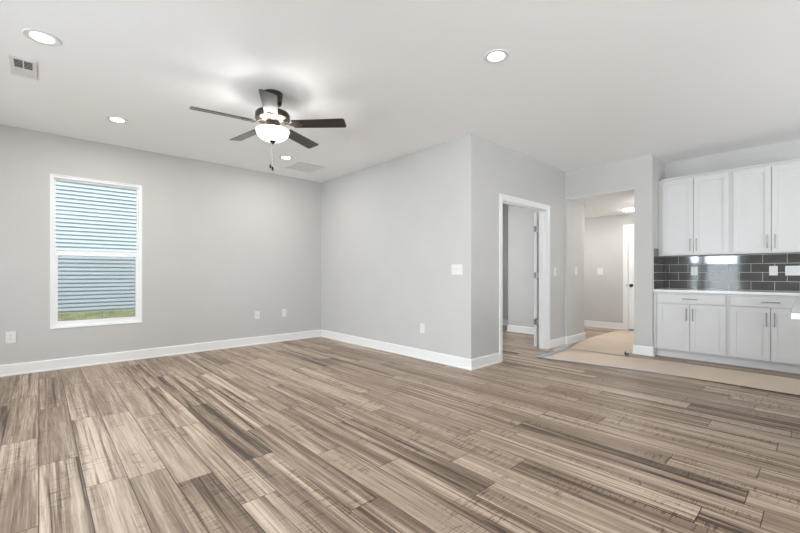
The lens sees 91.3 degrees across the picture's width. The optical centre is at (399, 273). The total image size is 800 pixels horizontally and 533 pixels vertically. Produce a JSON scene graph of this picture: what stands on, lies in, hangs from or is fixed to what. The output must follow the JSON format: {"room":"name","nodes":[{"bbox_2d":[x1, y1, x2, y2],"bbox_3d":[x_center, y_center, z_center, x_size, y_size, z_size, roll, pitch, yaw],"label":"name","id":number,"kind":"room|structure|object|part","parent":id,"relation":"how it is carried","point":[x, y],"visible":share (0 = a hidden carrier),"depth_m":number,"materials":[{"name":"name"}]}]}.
{"room":"empty living room","nodes":[
{"label":"empty living room","id":0,"kind":"room"},
{"bbox_2d":[0,125,320,364],"bbox_3d":[-1.702,-0.250,6.770,11.320,2.740,0.120,0,0,-43],"label":"wall","id":1,"kind":"structure","parent":0,"point":[222,245],"depth_m":5.41,"materials":[{"name":"grey paint"}]},
{"bbox_2d":[5,331,15,343],"bbox_3d":[-4.283,0.702,4.302,0.082,0.130,0.008,0,0,-43],"label":"wall outlet","id":2,"kind":"object","parent":1,"relation":"attached to","point":[10,337],"visible":1,"depth_m":4.30,"materials":[{"name":"white plastic"}]},
{"bbox_2d":[50,174,141,328],"bbox_3d":[-3.749,-0.256,4.863,0.903,1.800,0.108,0,0,-43],"label":"window","id":3,"kind":"structure","parent":1,"relation":"in","point":[54,323],"depth_m":4.78,"materials":[{"name":"white plastic"}]},
{"bbox_3d":[-3.766,-0.679,4.881,0.843,0.894,0.026,0,0,-43],"label":"sash","id":4,"kind":"part","parent":3,"relation":"part of","materials":[{"name":"white plastic"}]},
{"bbox_3d":[-3.741,0.171,4.855,0.843,0.882,0.034,0,0,-43],"label":"sash","id":5,"kind":"part","parent":3,"relation":"part of","materials":[{"name":"white plastic"}]},
{"bbox_2d":[0,329,320,376],"bbox_3d":[-3.562,1.058,4.958,5.890,0.124,0.022,0,0,-43],"label":"baseboard","id":6,"kind":"structure","parent":1,"relation":"attached to","point":[80,361],"depth_m":5.12,"materials":[{"name":"white paint"}]},
{"bbox_2d":[255,311,259,318],"bbox_3d":[-2.253,0.657,6.169,0.080,0.125,0.016,0,0,-43],"label":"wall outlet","id":7,"kind":"object","parent":1,"relation":"attached to","point":[257,313],"visible":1,"depth_m":6.17,"materials":[{"name":"white plastic"}]},
{"bbox_2d":[282,309,285,316],"bbox_3d":[-1.920,0.652,6.481,0.076,0.122,0.009,0,0,-43],"label":"wall outlet","id":8,"kind":"object","parent":1,"relation":"attached to","point":[283,310],"visible":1,"depth_m":6.47,"materials":[{"name":"white plastic"}]},
{"bbox_2d":[321,134,476,358],"bbox_3d":[-0.245,-0.250,5.795,0.120,2.740,3.290,0,0,-43],"label":"wall","id":9,"kind":"structure","parent":0,"point":[393,232],"depth_m":5.36,"materials":[{"name":"grey paint"}]},
{"bbox_2d":[321,330,499,370],"bbox_3d":[-0.071,1.058,5.925,0.596,0.124,3.290,0,0,-43],"label":"baseboard","id":10,"kind":"structure","parent":9,"relation":"attached to","point":[460,362],"depth_m":5.13,"materials":[{"name":"white paint"}]},
{"bbox_2d":[420,323,424,332],"bbox_3d":[0.292,0.718,5.119,0.009,0.122,0.078,0,0,-43],"label":"wall outlet","id":11,"kind":"object","parent":9,"relation":"attached to","point":[422,326],"visible":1,"depth_m":5.11,"materials":[{"name":"white plastic"}]},
{"bbox_2d":[452,264,462,274],"bbox_3d":[0.680,-0.048,4.689,0.020,0.125,0.168,0,0,-43],"label":"light switch","id":12,"kind":"object","parent":9,"relation":"attached to","point":[457,269],"visible":1,"depth_m":4.68,"materials":[{"name":"white plastic"}]},
{"bbox_2d":[0,325,799,532],"bbox_3d":[1.583,1.170,3.209,11.320,0.100,9.810,0,0,-43],"label":"floor","id":13,"kind":"structure","parent":0,"point":[316,434],"depth_m":2.55,"materials":[{"name":"brown wood"}]},
{"bbox_2d":[552,344,570,350],"bbox_3d":[2.396,1.103,5.838,0.760,0.016,0.160,0,0,-43],"label":"paper","id":14,"kind":"object","parent":13,"relation":"on","point":[567,345],"visible":0.98,"depth_m":5.86,"materials":[{"name":"beige paper"}]},
{"bbox_2d":[539,357,652,371],"bbox_3d":[2.337,1.108,4.796,1.340,0.001,0.030,0,0,37],"label":"tape","id":15,"kind":"object","parent":13,"relation":"on","point":[539,357],"visible":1,"depth_m":4.73,"materials":[{"name":"blue"}]},
{"bbox_2d":[569,331,633,355],"bbox_3d":[3.672,1.099,6.505,2.660,0.034,0.920,0,0,-43],"label":"paper","id":16,"kind":"object","parent":13,"relation":"on","point":[618,342],"visible":0.74,"depth_m":6.18,"materials":[{"name":"beige paper"}]},
{"bbox_2d":[537,349,799,394],"bbox_3d":[3.382,1.113,4.268,1.020,0.012,3.485,0,0,-43],"label":"paper","id":17,"kind":"object","parent":13,"relation":"on","point":[747,379],"visible":0.99,"depth_m":4.50,"materials":[{"name":"beige paper"}]},
{"bbox_2d":[537,348,568,356],"bbox_3d":[2.159,1.106,5.490,0.940,0.001,0.040,0,0,-42],"label":"tape","id":18,"kind":"object","parent":17,"relation":"on","point":[565,348],"visible":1,"depth_m":5.47,"materials":[{"name":"blue"}]},
{"bbox_2d":[654,292,728,363],"bbox_3d":[3.927,0.684,5.237,0.601,0.871,0.786,0,0,-43],"label":"base cabinet","id":19,"kind":"object","parent":13,"relation":"on","point":[693,326],"depth_m":5.03,"materials":[{"name":"grey paint"}]},
{"bbox_3d":[3.687,0.684,5.530,0.556,0.871,0.029,0,0,-43],"label":"filler strip","id":20,"kind":"part","parent":19,"relation":"part of","materials":[{"name":"white wood"}]},
{"bbox_3d":[3.625,0.705,5.184,0.019,0.606,0.354,0,0,-43],"label":"door","id":21,"kind":"part","parent":19,"relation":"part of","materials":[{"name":"grey paint"}]},
{"bbox_3d":[3.748,0.331,5.051,0.019,0.114,0.716,0,0,-43],"label":"drawer","id":22,"kind":"part","parent":19,"relation":"part of","materials":[{"name":"grey paint"}]},
{"bbox_3d":[3.869,0.705,4.919,0.019,0.606,0.358,0,0,-43],"label":"door","id":23,"kind":"part","parent":19,"relation":"part of","materials":[{"name":"grey paint"}]},
{"bbox_2d":[728,294,799,373],"bbox_3d":[4.451,0.684,4.670,0.601,0.871,0.757,0,0,-43],"label":"base cabinet","id":24,"kind":"object","parent":13,"relation":"on","point":[762,332],"visible":0.99,"depth_m":4.54,"materials":[{"name":"grey paint"}]},
{"bbox_2d":[653,288,799,295],"bbox_3d":[4.186,0.231,4.953,0.586,0.032,1.553,0,0,-43],"label":"countertop","id":25,"kind":"structure","parent":24,"relation":"on","point":[717,291],"depth_m":4.80,"materials":[{"name":"white stone"}]},
{"bbox_3d":[4.138,0.705,4.627,0.019,0.606,0.356,0,0,-43],"label":"door","id":26,"kind":"part","parent":24,"relation":"part of","materials":[{"name":"grey paint"}]},
{"bbox_3d":[4.261,0.331,4.495,0.019,0.114,0.717,0,0,-43],"label":"drawer","id":27,"kind":"part","parent":24,"relation":"part of","materials":[{"name":"grey paint"}]},
{"bbox_3d":[4.383,0.705,4.362,0.019,0.606,0.356,0,0,-43],"label":"door","id":28,"kind":"part","parent":24,"relation":"part of","materials":[{"name":"grey paint"}]},
{"bbox_2d":[791,296,799,319],"bbox_3d":[3.147,0.663,2.453,2.192,0.914,1.002,0,0,-43],"label":"kitchen island","id":29,"kind":"object","parent":13,"relation":"on","point":[795,313],"visible":1,"depth_m":2.24,"materials":[{"name":"white stone"}]},
{"bbox_2d":[0,0,799,181],"bbox_3d":[1.583,-1.680,3.209,11.320,0.120,9.810,0,0,-43],"label":"ceiling","id":30,"kind":"structure","parent":0,"point":[581,83],"depth_m":3.15,"materials":[{"name":"white paint"}]},
{"bbox_2d":[9,55,36,79],"bbox_3d":[-2.962,-1.616,3.077,0.152,0.008,0.364,0,0,-43],"label":"ceiling vent","id":31,"kind":"object","parent":30,"relation":"in","point":[19,66],"visible":1,"depth_m":3.06,"materials":[{"name":"white plastic"}]},
{"bbox_3d":[-3.020,-1.617,3.140,0.108,0.005,0.136,0,0,-43],"label":"damper plate","id":32,"kind":"part","parent":31,"relation":"part of","materials":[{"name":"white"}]},
{"bbox_2d":[22,28,60,45],"bbox_3d":[-2.454,-1.616,2.682,0.200,0.006,0.200,0,0,-43],"label":"recessed light","id":33,"kind":"object","parent":30,"relation":"in","point":[39,36],"visible":1,"depth_m":2.67,"materials":[{"name":"white plastic"}]},
{"bbox_2d":[106,116,127,123],"bbox_3d":[-2.975,-1.616,4.116,0.190,0.006,0.190,0,0,-43],"label":"recessed light","id":34,"kind":"object","parent":30,"relation":"in","point":[115,119],"visible":1,"depth_m":4.10,"materials":[{"name":"white plastic"}]},
{"bbox_2d":[189,89,345,170],"bbox_3d":[-1.180,-1.273,3.524,1.271,0.692,1.266,0,0,-43],"label":"ceiling fan","id":35,"kind":"object","parent":30,"relation":"hanging from","point":[273,118],"visible":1,"depth_m":3.46,"materials":[{"name":"black metal"}]},
{"bbox_3d":[-1.500,-1.341,3.290,0.475,0.033,0.130,0,0,-33],"label":"blade","id":36,"kind":"part","parent":35,"relation":"part of","materials":[{"name":"black wood"}]},
{"bbox_3d":[-1.474,-1.341,3.786,0.475,0.033,0.130,0,0,39],"label":"blade","id":37,"kind":"part","parent":35,"relation":"part of","materials":[{"name":"black wood"}]},
{"bbox_3d":[-1.036,-1.341,3.112,0.130,0.033,0.475,0,0,-15],"label":"blade","id":38,"kind":"part","parent":35,"relation":"part of","materials":[{"name":"black wood"}]},
{"bbox_3d":[-1.146,-1.238,3.520,0.290,0.096,0.290,0,0,-43],"label":"lamp shade","id":39,"kind":"part","parent":35,"relation":"part of","materials":[{"name":"white glass"}]},
{"bbox_3d":[-0.995,-1.341,3.914,0.130,0.033,0.475,0,0,21],"label":"blade","id":40,"kind":"part","parent":35,"relation":"part of","materials":[{"name":"black wood"}]},
{"bbox_3d":[-0.724,-1.341,3.498,0.475,0.033,0.130,0,0,3],"label":"blade","id":41,"kind":"part","parent":35,"relation":"part of","materials":[{"name":"black wood"}]},
{"bbox_2d":[279,156,292,159],"bbox_3d":[-1.591,-1.616,5.462,0.190,0.006,0.190,0,0,-43],"label":"recessed light","id":42,"kind":"object","parent":30,"relation":"in","point":[280,157],"visible":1,"depth_m":5.44,"materials":[{"name":"white plastic"}]},
{"bbox_2d":[284,161,325,172],"bbox_3d":[-1.443,-1.615,5.928,0.430,0.010,0.490,0,0,-43],"label":"ceiling vent","id":43,"kind":"object","parent":30,"relation":"in","point":[303,166],"visible":1,"depth_m":5.89,"materials":[{"name":"white plastic"}]},
{"bbox_2d":[483,49,509,63],"bbox_3d":[0.719,-1.616,2.915,0.190,0.006,0.190,0,0,-43],"label":"recessed light","id":44,"kind":"object","parent":30,"relation":"in","point":[495,56],"visible":1,"depth_m":2.91,"materials":[{"name":"white plastic"}]},
{"bbox_2d":[477,137,564,357],"bbox_3d":[1.723,-0.250,5.454,2.310,2.740,0.120,0,0,-43],"label":"wall","id":45,"kind":"structure","parent":0,"point":[500,169],"depth_m":4.91,"materials":[{"name":"grey paint"}]},
{"bbox_2d":[499,193,549,361],"bbox_3d":[1.695,0.056,5.428,1.324,2.129,0.160,0,0,-43],"label":"trim","id":46,"kind":"structure","parent":45,"relation":"attached to","point":[501,196],"depth_m":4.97,"materials":[{"name":"white paint"}]},
{"bbox_2d":[534,212,538,346],"bbox_3d":[2.438,0.092,6.284,0.127,2.032,1.094,0,0,43],"label":"door","id":47,"kind":"structure","parent":45,"relation":"in","point":[536,215],"depth_m":5.94,"materials":[{"name":"white paint"}]},
{"bbox_2d":[503,204,538,327],"bbox_3d":[2.176,-0.250,8.111,0.800,2.740,3.170,0,0,-43],"label":"wall","id":48,"kind":"structure","parent":0,"point":[518,222],"depth_m":7.44,"materials":[{"name":"grey paint"}]},
{"bbox_2d":[565,158,633,336],"bbox_3d":[3.150,-0.250,6.105,0.670,2.740,1.100,0,0,-43],"label":"wall","id":49,"kind":"structure","parent":0,"point":[615,176],"depth_m":6.19,"materials":[{"name":"grey paint"}]},
{"bbox_2d":[503,319,585,348],"bbox_3d":[1.790,1.058,7.637,1.811,0.124,3.342,0,0,-43],"label":"baseboard","id":50,"kind":"structure","parent":49,"relation":"attached to","point":[575,338],"depth_m":6.49,"materials":[{"name":"white paint"}]},
{"bbox_2d":[567,189,633,217],"bbox_3d":[3.473,-1.399,7.068,2.449,0.438,2.401,0,0,-43],"label":"ceiling","id":51,"kind":"structure","parent":0,"point":[611,203],"depth_m":6.59,"materials":[{"name":"white paint"}]},
{"bbox_2d":[622,208,633,210],"bbox_3d":[4.200,-1.161,7.142,0.252,0.035,0.252,0,0,-43],"label":"recessed light","id":52,"kind":"object","parent":51,"relation":"in","point":[625,209],"visible":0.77,"depth_m":7.09,"materials":[{"name":"white plastic"}]},
{"bbox_2d":[584,213,633,322],"bbox_3d":[4.410,-0.250,7.947,0.120,2.740,2.541,0,0,-43],"label":"wall","id":53,"kind":"structure","parent":0,"point":[603,236],"depth_m":8.07,"materials":[{"name":"grey paint"}]},
{"bbox_2d":[597,268,602,274],"bbox_3d":[4.155,-0.045,8.120,0.020,0.135,0.110,0,0,-43],"label":"light switch","id":54,"kind":"object","parent":53,"relation":"attached to","point":[599,270],"visible":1,"depth_m":8.12,"materials":[{"name":"white plastic"}]},
{"bbox_2d":[584,320,622,329],"bbox_3d":[4.013,1.058,8.272,0.022,0.124,1.285,0,0,-43],"label":"baseboard","id":55,"kind":"structure","parent":53,"relation":"attached to","point":[611,325],"depth_m":8.06,"materials":[{"name":"white paint"}]},
{"bbox_2d":[623,224,633,329],"bbox_3d":[4.804,0.074,7.504,0.142,2.092,0.910,0,0,-43],"label":"trim","id":56,"kind":"structure","parent":53,"relation":"attached to","point":[626,227],"depth_m":7.75,"materials":[{"name":"white paint"}]},
{"bbox_2d":[626,229,633,328],"bbox_3d":[4.765,0.109,7.467,0.103,1.978,0.796,0,0,-43],"label":"door","id":57,"kind":"structure","parent":53,"relation":"in","point":[631,231],"depth_m":7.71,"materials":[{"name":"white paint"}]},
{"bbox_3d":[4.799,0.109,7.476,0.041,1.978,0.764,0,0,-43],"label":"panel","id":58,"kind":"part","parent":57,"relation":"part of","materials":[{"name":"white paint"}]},
{"bbox_2d":[634,154,664,346],"bbox_3d":[4.252,-0.250,6.223,2.450,2.740,0.221,0,0,-43],"label":"wall","id":59,"kind":"structure","parent":0,"point":[649,170],"depth_m":5.40,"materials":[{"name":"grey paint"}]},
{"bbox_2d":[632,345,654,355],"bbox_3d":[4.237,1.058,6.208,2.452,0.124,0.265,0,0,-43],"label":"baseboard","id":60,"kind":"structure","parent":59,"relation":"attached to","point":[637,349],"depth_m":5.37,"materials":[{"name":"white paint"}]},
{"bbox_2d":[665,139,799,290],"bbox_3d":[5.649,-0.250,3.906,0.120,2.740,5.079,0,0,-43],"label":"wall","id":61,"kind":"structure","parent":0,"point":[788,150],"depth_m":5.15,"materials":[{"name":"grey paint"}]},
{"bbox_2d":[659,169,733,256],"bbox_3d":[4.012,-0.780,5.315,0.371,1.068,0.786,0,0,-43],"label":"upper cabinet","id":62,"kind":"object","parent":61,"relation":"attached to","point":[695,209],"depth_m":5.19,"materials":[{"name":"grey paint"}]},
{"bbox_3d":[3.775,-0.773,5.611,0.317,1.054,0.029,0,0,-43],"label":"filler strip","id":63,"kind":"part","parent":62,"relation":"part of","materials":[{"name":"white wood"}]},
{"bbox_3d":[3.793,-0.768,5.341,0.019,1.008,0.350,0,0,-43],"label":"door","id":64,"kind":"part","parent":62,"relation":"part of","materials":[{"name":"grey paint"}]},
{"bbox_3d":[4.032,-1.307,5.312,0.341,0.014,0.756,0,0,-43],"label":"moulding","id":65,"kind":"part","parent":62,"relation":"part of","materials":[{"name":"grey paint"}]},
{"bbox_3d":[4.037,-0.768,5.076,0.019,1.008,0.362,0,0,-43],"label":"door","id":66,"kind":"part","parent":62,"relation":"part of","materials":[{"name":"grey paint"}]},
{"bbox_2d":[653,248,799,290],"bbox_3d":[4.196,-0.067,4.960,0.584,0.562,1.558,0,0,-43],"label":"backsplash","id":67,"kind":"structure","parent":61,"relation":"attached to","point":[726,272],"depth_m":5.22,"materials":[{"name":"grey tile"}]},
{"bbox_2d":[691,267,697,274],"bbox_3d":[4.111,-0.035,5.461,0.008,0.118,0.078,0,0,-43],"label":"wall outlet","id":68,"kind":"object","parent":67,"relation":"attached to","point":[694,270],"visible":1,"depth_m":5.46,"materials":[{"name":"white plastic"}]},
{"bbox_2d":[769,266,777,274],"bbox_3d":[4.654,-0.035,4.872,0.009,0.118,0.078,0,0,-43],"label":"wall outlet","id":69,"kind":"object","parent":67,"relation":"attached to","point":[773,270],"visible":1,"depth_m":4.87,"materials":[{"name":"white plastic"}]},
{"bbox_2d":[785,266,799,274],"bbox_3d":[4.779,-0.035,4.734,0.012,0.118,0.166,0,0,-43],"label":"light switch","id":70,"kind":"object","parent":67,"relation":"attached to","point":[789,270],"visible":1,"depth_m":4.75,"materials":[{"name":"white plastic"}]},
{"bbox_2d":[731,159,799,254],"bbox_3d":[4.535,-0.780,4.747,0.371,1.068,0.757,0,0,-43],"label":"upper cabinet","id":71,"kind":"object","parent":61,"relation":"attached to","point":[765,198],"visible":1,"depth_m":4.69,"materials":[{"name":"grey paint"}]},
{"bbox_3d":[4.305,-0.768,4.786,0.019,1.008,0.348,0,0,-43],"label":"door","id":72,"kind":"part","parent":71,"relation":"part of","materials":[{"name":"grey paint"}]},
{"bbox_3d":[4.545,-1.307,4.756,0.341,0.014,0.757,0,0,-43],"label":"moulding","id":73,"kind":"part","parent":71,"relation":"part of","materials":[{"name":"grey paint"}]},
{"bbox_3d":[4.550,-0.768,4.521,0.019,1.008,0.364,0,0,-43],"label":"door","id":74,"kind":"part","parent":71,"relation":"part of","materials":[{"name":"grey paint"}]},
{"label":"outside","id":75,"kind":"structure","parent":0,"visible":0},
{"bbox_3d":[-6.696,1.230,9.469,11.000,0.260,5.000,0,0,-43],"label":"bank","id":76,"kind":"object","parent":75,"visible":0},
{"bbox_2d":[56,180,135,313],"bbox_3d":[-10.647,-2.205,13.307,13.800,6.750,6.800,0,0,-43],"label":"house","id":77,"kind":"structure","parent":76,"relation":"on","point":[89,217],"depth_m":11.07,"materials":[{"name":"blue"}]},
{"bbox_2d":[58,308,134,320],"bbox_3d":[-6.934,1.155,9.578,3.669,0.295,4.357,0,0,-43],"label":"grass","id":78,"kind":"structure","parent":76,"relation":"on","point":[69,316],"depth_m":10.35,"materials":[{"name":"green plant"}]}
]}

